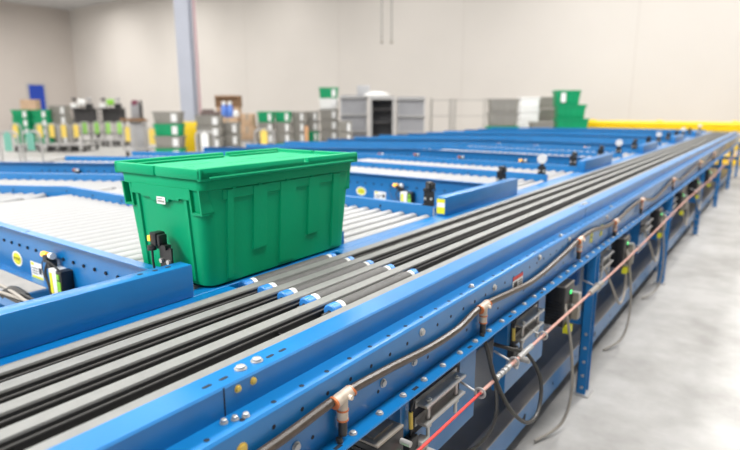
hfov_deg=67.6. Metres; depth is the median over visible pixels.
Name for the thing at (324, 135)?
tote
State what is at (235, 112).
bag
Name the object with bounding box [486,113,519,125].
tote
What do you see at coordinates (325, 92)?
tote
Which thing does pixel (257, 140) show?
table
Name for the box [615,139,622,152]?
reflector
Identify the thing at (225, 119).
carton
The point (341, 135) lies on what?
tote
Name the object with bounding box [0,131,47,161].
cart
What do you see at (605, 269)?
cable
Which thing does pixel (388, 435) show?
control box
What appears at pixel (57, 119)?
tote
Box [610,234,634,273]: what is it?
control box
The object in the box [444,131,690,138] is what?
conveyor
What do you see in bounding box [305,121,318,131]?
tote
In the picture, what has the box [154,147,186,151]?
tote
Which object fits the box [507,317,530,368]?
valve
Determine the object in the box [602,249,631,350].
cable
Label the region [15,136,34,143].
tote
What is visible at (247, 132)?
carton
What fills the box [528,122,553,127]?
tote
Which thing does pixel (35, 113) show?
tote
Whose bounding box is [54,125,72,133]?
tote
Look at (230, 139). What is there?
tote
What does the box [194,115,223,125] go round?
tote
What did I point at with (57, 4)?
ceiling
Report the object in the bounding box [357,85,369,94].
case
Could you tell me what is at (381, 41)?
hanging cord
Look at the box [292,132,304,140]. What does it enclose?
tote
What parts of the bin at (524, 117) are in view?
lid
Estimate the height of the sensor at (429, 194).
0.122 m
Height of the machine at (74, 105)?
0.460 m
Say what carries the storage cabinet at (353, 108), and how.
on the floor
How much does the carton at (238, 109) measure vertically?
1.001 m
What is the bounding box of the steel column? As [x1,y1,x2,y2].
[173,0,197,151]
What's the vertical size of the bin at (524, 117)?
0.370 m
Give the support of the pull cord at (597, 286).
attached to the conveyor at (235, 364)
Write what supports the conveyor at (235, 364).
on the floor
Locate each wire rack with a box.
[430,98,451,131]
[453,98,486,130]
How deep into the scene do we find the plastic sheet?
16.68 m
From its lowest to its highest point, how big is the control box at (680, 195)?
0.276 m
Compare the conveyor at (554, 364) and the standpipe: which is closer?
the conveyor at (554, 364)
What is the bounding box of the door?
[26,83,47,109]
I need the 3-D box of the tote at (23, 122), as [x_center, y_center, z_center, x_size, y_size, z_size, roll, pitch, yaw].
[-13.421,-3.963,21.444,0.690,0.330,0.430,0,12,0]
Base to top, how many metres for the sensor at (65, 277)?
0.105 m
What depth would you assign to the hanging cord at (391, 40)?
17.06 m
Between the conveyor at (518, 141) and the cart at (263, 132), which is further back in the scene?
the cart at (263, 132)
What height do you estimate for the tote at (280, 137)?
0.320 m
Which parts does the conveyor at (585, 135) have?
rail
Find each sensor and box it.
[56,268,74,292]
[147,230,173,267]
[422,181,435,205]
[497,166,506,180]
[569,152,577,165]
[597,146,603,155]
[631,139,637,148]
[646,136,650,142]
[666,132,670,139]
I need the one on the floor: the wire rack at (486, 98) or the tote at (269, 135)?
the wire rack at (486, 98)
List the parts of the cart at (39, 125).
tag plate, handle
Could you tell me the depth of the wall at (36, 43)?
35.34 m
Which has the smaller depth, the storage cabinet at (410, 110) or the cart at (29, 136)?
the cart at (29, 136)
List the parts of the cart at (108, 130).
tag plate, handle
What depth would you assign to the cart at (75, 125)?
19.92 m
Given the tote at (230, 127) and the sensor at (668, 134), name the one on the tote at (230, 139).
the tote at (230, 127)
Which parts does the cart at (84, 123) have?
tag plate, handle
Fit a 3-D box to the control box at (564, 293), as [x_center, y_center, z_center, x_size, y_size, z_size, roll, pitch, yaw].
[0.907,0.358,2.608,0.130,0.276,0.173,9,15,35]
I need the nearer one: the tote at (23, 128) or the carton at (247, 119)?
the carton at (247, 119)
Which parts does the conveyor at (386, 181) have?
rail, rail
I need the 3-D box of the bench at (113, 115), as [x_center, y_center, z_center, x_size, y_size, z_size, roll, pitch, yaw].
[-12.143,-4.706,25.989,1.100,1.550,0.700,0,12,0]
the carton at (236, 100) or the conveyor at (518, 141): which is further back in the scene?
the carton at (236, 100)
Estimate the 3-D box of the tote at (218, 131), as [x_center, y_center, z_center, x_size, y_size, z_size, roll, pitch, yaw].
[-4.443,-2.598,15.396,0.724,0.297,0.430,0,12,0]
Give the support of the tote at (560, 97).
on the tote at (560, 111)
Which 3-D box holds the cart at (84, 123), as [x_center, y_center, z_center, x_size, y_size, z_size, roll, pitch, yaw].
[-11.678,-3.861,23.290,0.420,1.014,1.230,0,12,0]
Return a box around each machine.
[70,98,78,107]
[85,98,92,107]
[99,98,107,107]
[114,98,121,107]
[120,100,148,151]
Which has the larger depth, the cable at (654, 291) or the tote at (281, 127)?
the tote at (281, 127)
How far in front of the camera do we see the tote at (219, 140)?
15.27 m
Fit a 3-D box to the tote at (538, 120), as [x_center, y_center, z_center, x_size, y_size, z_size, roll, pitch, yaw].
[5.355,-3.017,16.840,0.656,0.330,0.430,0,12,0]
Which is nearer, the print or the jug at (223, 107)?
the print
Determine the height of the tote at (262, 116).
0.320 m
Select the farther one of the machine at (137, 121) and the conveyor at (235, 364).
the machine at (137, 121)
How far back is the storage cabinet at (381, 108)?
17.29 m
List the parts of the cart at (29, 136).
tag plate, handle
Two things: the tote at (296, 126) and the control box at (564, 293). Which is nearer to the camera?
the control box at (564, 293)
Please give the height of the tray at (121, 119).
0.100 m
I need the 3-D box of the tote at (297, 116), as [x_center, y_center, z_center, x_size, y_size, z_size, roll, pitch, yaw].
[-2.239,-3.404,17.372,0.428,0.320,0.430,0,12,0]
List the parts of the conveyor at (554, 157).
rail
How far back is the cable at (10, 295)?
2.09 m
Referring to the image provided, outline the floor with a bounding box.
[0,131,739,449]
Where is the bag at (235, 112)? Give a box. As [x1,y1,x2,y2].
[233,110,239,116]
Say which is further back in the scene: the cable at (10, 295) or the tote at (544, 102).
the tote at (544, 102)
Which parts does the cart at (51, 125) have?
tag plate, handle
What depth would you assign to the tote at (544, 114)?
16.59 m
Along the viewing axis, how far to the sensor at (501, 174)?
3.56 m
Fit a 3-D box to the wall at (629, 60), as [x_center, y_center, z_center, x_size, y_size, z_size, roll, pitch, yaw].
[-1.350,-7.599,24.320,46.800,7.900,0.304,9,15,35]
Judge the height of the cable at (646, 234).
0.355 m
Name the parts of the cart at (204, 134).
tag plate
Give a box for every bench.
[70,108,97,140]
[98,108,125,141]
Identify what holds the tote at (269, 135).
on the tote
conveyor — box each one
[0,130,739,449]
[0,156,547,215]
[0,172,434,243]
[0,185,341,306]
[106,151,576,180]
[203,144,622,171]
[284,141,636,157]
[327,137,661,153]
[379,135,669,145]
[408,132,685,142]
[439,168,733,449]
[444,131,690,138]
[464,129,701,136]
[491,128,705,132]
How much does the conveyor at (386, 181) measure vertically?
1.062 m
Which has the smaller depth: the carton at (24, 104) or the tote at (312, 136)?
the tote at (312, 136)
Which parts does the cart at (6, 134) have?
tag plate, handle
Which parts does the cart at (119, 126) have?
tag plate, handle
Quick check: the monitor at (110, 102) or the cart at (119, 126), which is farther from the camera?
the monitor at (110, 102)
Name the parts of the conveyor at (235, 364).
end guard, mounting plate, end guard, mounting plate, leg, end guard, mounting plate, mounting plate, end guard, leg, mounting plate, end guard, end guard, leg, leg, leg, leg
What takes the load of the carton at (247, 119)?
on the carton at (247, 132)
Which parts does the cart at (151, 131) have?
tag plate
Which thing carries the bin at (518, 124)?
on the bin
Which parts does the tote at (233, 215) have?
hinge rod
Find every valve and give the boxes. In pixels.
[403,397,434,449]
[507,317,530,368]
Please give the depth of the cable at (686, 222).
5.85 m
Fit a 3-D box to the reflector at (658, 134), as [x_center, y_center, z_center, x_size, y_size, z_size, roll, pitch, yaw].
[4.179,-1.271,8.002,0.072,0.151,0.015,9,15,35]
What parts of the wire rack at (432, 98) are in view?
post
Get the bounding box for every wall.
[0,1,80,130]
[68,0,739,154]
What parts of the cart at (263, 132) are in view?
tag plate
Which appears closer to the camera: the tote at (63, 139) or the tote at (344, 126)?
the tote at (344, 126)
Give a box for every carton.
[20,100,40,109]
[214,95,241,106]
[216,107,241,119]
[223,117,240,121]
[240,126,257,139]
[241,113,255,125]
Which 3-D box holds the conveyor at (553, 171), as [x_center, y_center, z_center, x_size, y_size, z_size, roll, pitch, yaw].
[-0.575,-0.153,5.645,4.981,1.062,1.368,4,13,19]
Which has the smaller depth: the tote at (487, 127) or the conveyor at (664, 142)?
the conveyor at (664, 142)
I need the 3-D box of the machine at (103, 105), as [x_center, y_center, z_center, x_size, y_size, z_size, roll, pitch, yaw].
[-12.504,-5.719,25.918,0.260,0.460,0.260,0,12,0]
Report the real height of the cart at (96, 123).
1.014 m
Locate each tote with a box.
[10,110,31,118]
[11,118,34,126]
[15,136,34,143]
[18,127,33,135]
[30,110,51,117]
[31,118,52,126]
[32,127,49,135]
[34,136,54,143]
[48,106,70,114]
[51,115,71,124]
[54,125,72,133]
[54,134,73,142]
[114,148,356,285]
[151,111,184,123]
[152,124,185,135]
[153,136,186,147]
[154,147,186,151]
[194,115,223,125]
[195,126,224,136]
[197,137,224,147]
[223,122,240,133]
[223,134,241,145]
[257,112,274,121]
[257,122,274,132]
[258,133,274,143]
[274,111,291,121]
[275,122,291,132]
[275,132,291,142]
[292,111,305,121]
[292,122,305,131]
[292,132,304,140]
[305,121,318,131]
[306,111,318,120]
[308,131,318,141]
[318,87,338,97]
[319,98,338,108]
[319,109,338,119]
[319,120,338,130]
[319,130,338,140]
[338,121,351,132]
[338,132,351,138]
[485,126,519,128]
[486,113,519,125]
[487,99,519,112]
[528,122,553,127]
[538,109,554,119]
[538,120,553,127]
[539,97,553,107]
[552,90,581,104]
[552,118,589,127]
[553,105,586,118]
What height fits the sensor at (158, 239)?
0.122 m
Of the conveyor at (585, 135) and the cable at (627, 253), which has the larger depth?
the conveyor at (585, 135)
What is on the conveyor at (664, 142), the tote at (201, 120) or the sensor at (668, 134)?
the sensor at (668, 134)
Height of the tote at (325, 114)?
0.337 m
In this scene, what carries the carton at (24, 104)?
on the tote at (17, 114)
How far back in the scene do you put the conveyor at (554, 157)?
6.81 m
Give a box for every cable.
[0,283,33,305]
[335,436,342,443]
[467,364,497,449]
[479,333,542,424]
[534,304,573,441]
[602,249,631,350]
[603,261,626,304]
[641,218,664,298]
[645,232,659,261]
[681,189,688,225]
[696,194,700,210]
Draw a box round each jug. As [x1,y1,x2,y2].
[221,101,226,116]
[227,101,232,116]
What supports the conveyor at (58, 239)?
on the floor
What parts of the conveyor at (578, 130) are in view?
rail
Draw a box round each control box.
[347,418,411,449]
[544,278,581,333]
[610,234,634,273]
[650,207,666,237]
[674,190,687,214]
[687,177,701,198]
[704,168,712,186]
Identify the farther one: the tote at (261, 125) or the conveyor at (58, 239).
the tote at (261, 125)
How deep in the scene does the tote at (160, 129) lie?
14.81 m
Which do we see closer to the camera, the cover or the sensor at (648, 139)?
the sensor at (648, 139)
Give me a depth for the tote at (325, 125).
17.73 m
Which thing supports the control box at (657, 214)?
attached to the conveyor at (235, 364)
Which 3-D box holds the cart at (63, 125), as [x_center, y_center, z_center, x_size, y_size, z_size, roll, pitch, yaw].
[-10.916,-3.240,20.355,0.420,1.014,1.230,0,12,0]
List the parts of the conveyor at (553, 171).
rail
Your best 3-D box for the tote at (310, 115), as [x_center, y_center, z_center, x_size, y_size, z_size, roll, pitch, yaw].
[-1.878,-3.528,17.959,0.414,0.320,0.430,0,12,0]
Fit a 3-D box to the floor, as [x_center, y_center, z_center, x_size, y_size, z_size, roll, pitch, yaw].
[-9.486,-1.342,14.316,46.800,0.200,27.800,9,15,35]
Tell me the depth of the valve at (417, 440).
1.54 m
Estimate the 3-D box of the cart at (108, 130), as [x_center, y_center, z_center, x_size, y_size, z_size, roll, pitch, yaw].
[-10.722,-3.861,23.290,0.420,1.014,1.230,0,12,0]
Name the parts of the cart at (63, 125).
tag plate, handle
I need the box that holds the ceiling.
[0,0,115,9]
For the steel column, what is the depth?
16.28 m
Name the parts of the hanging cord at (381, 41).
cord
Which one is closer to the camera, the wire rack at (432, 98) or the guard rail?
the guard rail
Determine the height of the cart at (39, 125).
1.014 m
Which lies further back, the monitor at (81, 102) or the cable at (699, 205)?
the monitor at (81, 102)
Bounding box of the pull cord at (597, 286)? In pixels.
[417,152,738,449]
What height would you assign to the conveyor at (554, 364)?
0.210 m
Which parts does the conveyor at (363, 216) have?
rail, rail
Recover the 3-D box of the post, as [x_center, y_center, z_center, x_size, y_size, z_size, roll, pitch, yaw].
[-1.913,-2.477,16.750,0.100,1.012,0.040,0,12,0]
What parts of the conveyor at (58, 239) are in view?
rail, rail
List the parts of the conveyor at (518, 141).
rail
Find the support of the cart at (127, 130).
on the floor
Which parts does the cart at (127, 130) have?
tag plate, handle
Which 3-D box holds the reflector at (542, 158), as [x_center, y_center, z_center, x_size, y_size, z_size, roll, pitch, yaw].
[1.291,-0.457,4.153,0.072,0.151,0.015,9,15,35]
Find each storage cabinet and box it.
[339,95,367,138]
[369,96,394,136]
[396,97,425,134]
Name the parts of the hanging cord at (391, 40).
cord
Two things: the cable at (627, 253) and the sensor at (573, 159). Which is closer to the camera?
the cable at (627, 253)
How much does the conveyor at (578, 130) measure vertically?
1.062 m
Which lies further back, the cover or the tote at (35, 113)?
the tote at (35, 113)
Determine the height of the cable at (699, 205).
0.355 m
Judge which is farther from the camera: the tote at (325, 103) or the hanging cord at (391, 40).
the tote at (325, 103)
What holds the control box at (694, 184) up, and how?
attached to the conveyor at (235, 364)
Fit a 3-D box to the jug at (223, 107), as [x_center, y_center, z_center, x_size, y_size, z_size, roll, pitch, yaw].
[-4.526,-3.584,17.129,0.182,0.480,0.182,0,12,0]
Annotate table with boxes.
[241,138,258,143]
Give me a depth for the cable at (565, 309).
2.62 m
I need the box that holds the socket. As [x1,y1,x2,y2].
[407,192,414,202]
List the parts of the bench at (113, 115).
panel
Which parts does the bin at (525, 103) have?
lid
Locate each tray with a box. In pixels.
[120,118,147,120]
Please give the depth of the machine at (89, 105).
25.64 m
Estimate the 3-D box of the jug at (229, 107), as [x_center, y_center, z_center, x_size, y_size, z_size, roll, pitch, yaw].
[-4.341,-3.584,17.129,0.182,0.480,0.182,0,12,0]
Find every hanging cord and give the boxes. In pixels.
[380,0,382,43]
[390,0,392,43]
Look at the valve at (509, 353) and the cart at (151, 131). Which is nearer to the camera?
the valve at (509, 353)
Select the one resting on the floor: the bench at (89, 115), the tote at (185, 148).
the bench at (89, 115)
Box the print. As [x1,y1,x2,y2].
[49,272,53,292]
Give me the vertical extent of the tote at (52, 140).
0.330 m
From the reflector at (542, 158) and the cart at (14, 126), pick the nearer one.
the reflector at (542, 158)
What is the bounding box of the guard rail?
[587,119,739,166]
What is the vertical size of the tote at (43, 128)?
0.330 m
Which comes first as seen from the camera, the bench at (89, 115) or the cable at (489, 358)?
the cable at (489, 358)
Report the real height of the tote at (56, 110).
0.370 m
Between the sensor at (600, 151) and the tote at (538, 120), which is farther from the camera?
the tote at (538, 120)
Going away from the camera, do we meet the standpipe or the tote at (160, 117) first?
the tote at (160, 117)
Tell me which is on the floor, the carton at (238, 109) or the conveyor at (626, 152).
the conveyor at (626, 152)
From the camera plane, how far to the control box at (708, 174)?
7.34 m
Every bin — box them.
[517,97,539,110]
[517,110,539,123]
[517,123,528,127]
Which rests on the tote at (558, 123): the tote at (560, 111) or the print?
the tote at (560, 111)
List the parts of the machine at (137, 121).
knob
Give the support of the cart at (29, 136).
on the floor
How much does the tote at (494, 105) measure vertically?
0.359 m
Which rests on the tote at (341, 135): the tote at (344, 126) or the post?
the tote at (344, 126)
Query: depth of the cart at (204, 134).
13.44 m
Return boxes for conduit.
[257,140,735,449]
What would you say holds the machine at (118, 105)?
on the bench at (113, 115)
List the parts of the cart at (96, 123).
tag plate, handle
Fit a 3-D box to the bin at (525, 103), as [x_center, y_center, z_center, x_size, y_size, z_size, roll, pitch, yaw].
[4.556,-3.486,15.923,0.560,0.370,0.440,0,12,0]
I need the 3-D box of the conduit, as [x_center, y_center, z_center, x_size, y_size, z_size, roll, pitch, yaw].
[3.382,-0.539,5.844,0.038,0.141,13.601,9,15,35]
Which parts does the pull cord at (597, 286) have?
cord, cord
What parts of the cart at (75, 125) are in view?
tag plate, handle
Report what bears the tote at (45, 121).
on the tote at (43, 128)
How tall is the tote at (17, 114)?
0.330 m
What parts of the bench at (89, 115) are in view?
panel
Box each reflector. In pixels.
[537,154,546,173]
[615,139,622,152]
[656,132,661,141]
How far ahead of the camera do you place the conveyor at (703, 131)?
13.71 m
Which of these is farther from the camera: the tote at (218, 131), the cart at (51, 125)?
the cart at (51, 125)
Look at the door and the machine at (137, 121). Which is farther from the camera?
the door
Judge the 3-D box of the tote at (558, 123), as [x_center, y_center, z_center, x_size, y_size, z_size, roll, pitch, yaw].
[5.680,-2.820,15.655,0.932,0.384,0.430,0,12,0]
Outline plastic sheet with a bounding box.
[364,91,389,95]
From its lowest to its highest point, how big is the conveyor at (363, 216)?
1.062 m
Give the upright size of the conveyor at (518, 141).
1.062 m
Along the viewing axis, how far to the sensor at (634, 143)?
6.66 m
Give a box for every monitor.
[77,99,84,107]
[106,99,113,107]
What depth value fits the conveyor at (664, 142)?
9.75 m
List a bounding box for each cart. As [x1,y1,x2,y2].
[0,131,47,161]
[10,123,42,151]
[21,130,64,161]
[34,123,61,151]
[46,123,74,151]
[58,123,86,151]
[71,123,99,151]
[80,121,104,145]
[92,121,115,145]
[103,121,122,145]
[115,121,129,145]
[122,125,156,155]
[144,127,155,151]
[195,131,215,151]
[254,129,274,143]
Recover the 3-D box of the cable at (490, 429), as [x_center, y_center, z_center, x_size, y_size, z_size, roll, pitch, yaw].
[0.326,0.647,1.854,0.108,0.182,0.510,10,16,40]
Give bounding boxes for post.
[305,126,307,141]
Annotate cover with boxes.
[200,109,219,114]
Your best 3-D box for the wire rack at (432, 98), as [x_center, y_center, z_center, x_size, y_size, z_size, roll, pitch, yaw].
[2.299,-3.176,18.033,0.648,1.850,0.428,0,12,0]
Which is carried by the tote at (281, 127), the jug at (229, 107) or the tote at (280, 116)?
the tote at (280, 116)
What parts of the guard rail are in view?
rail, rail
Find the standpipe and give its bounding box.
[192,0,201,114]
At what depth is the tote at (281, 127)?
16.96 m
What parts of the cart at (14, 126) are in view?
tag plate, handle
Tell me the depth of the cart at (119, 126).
22.78 m

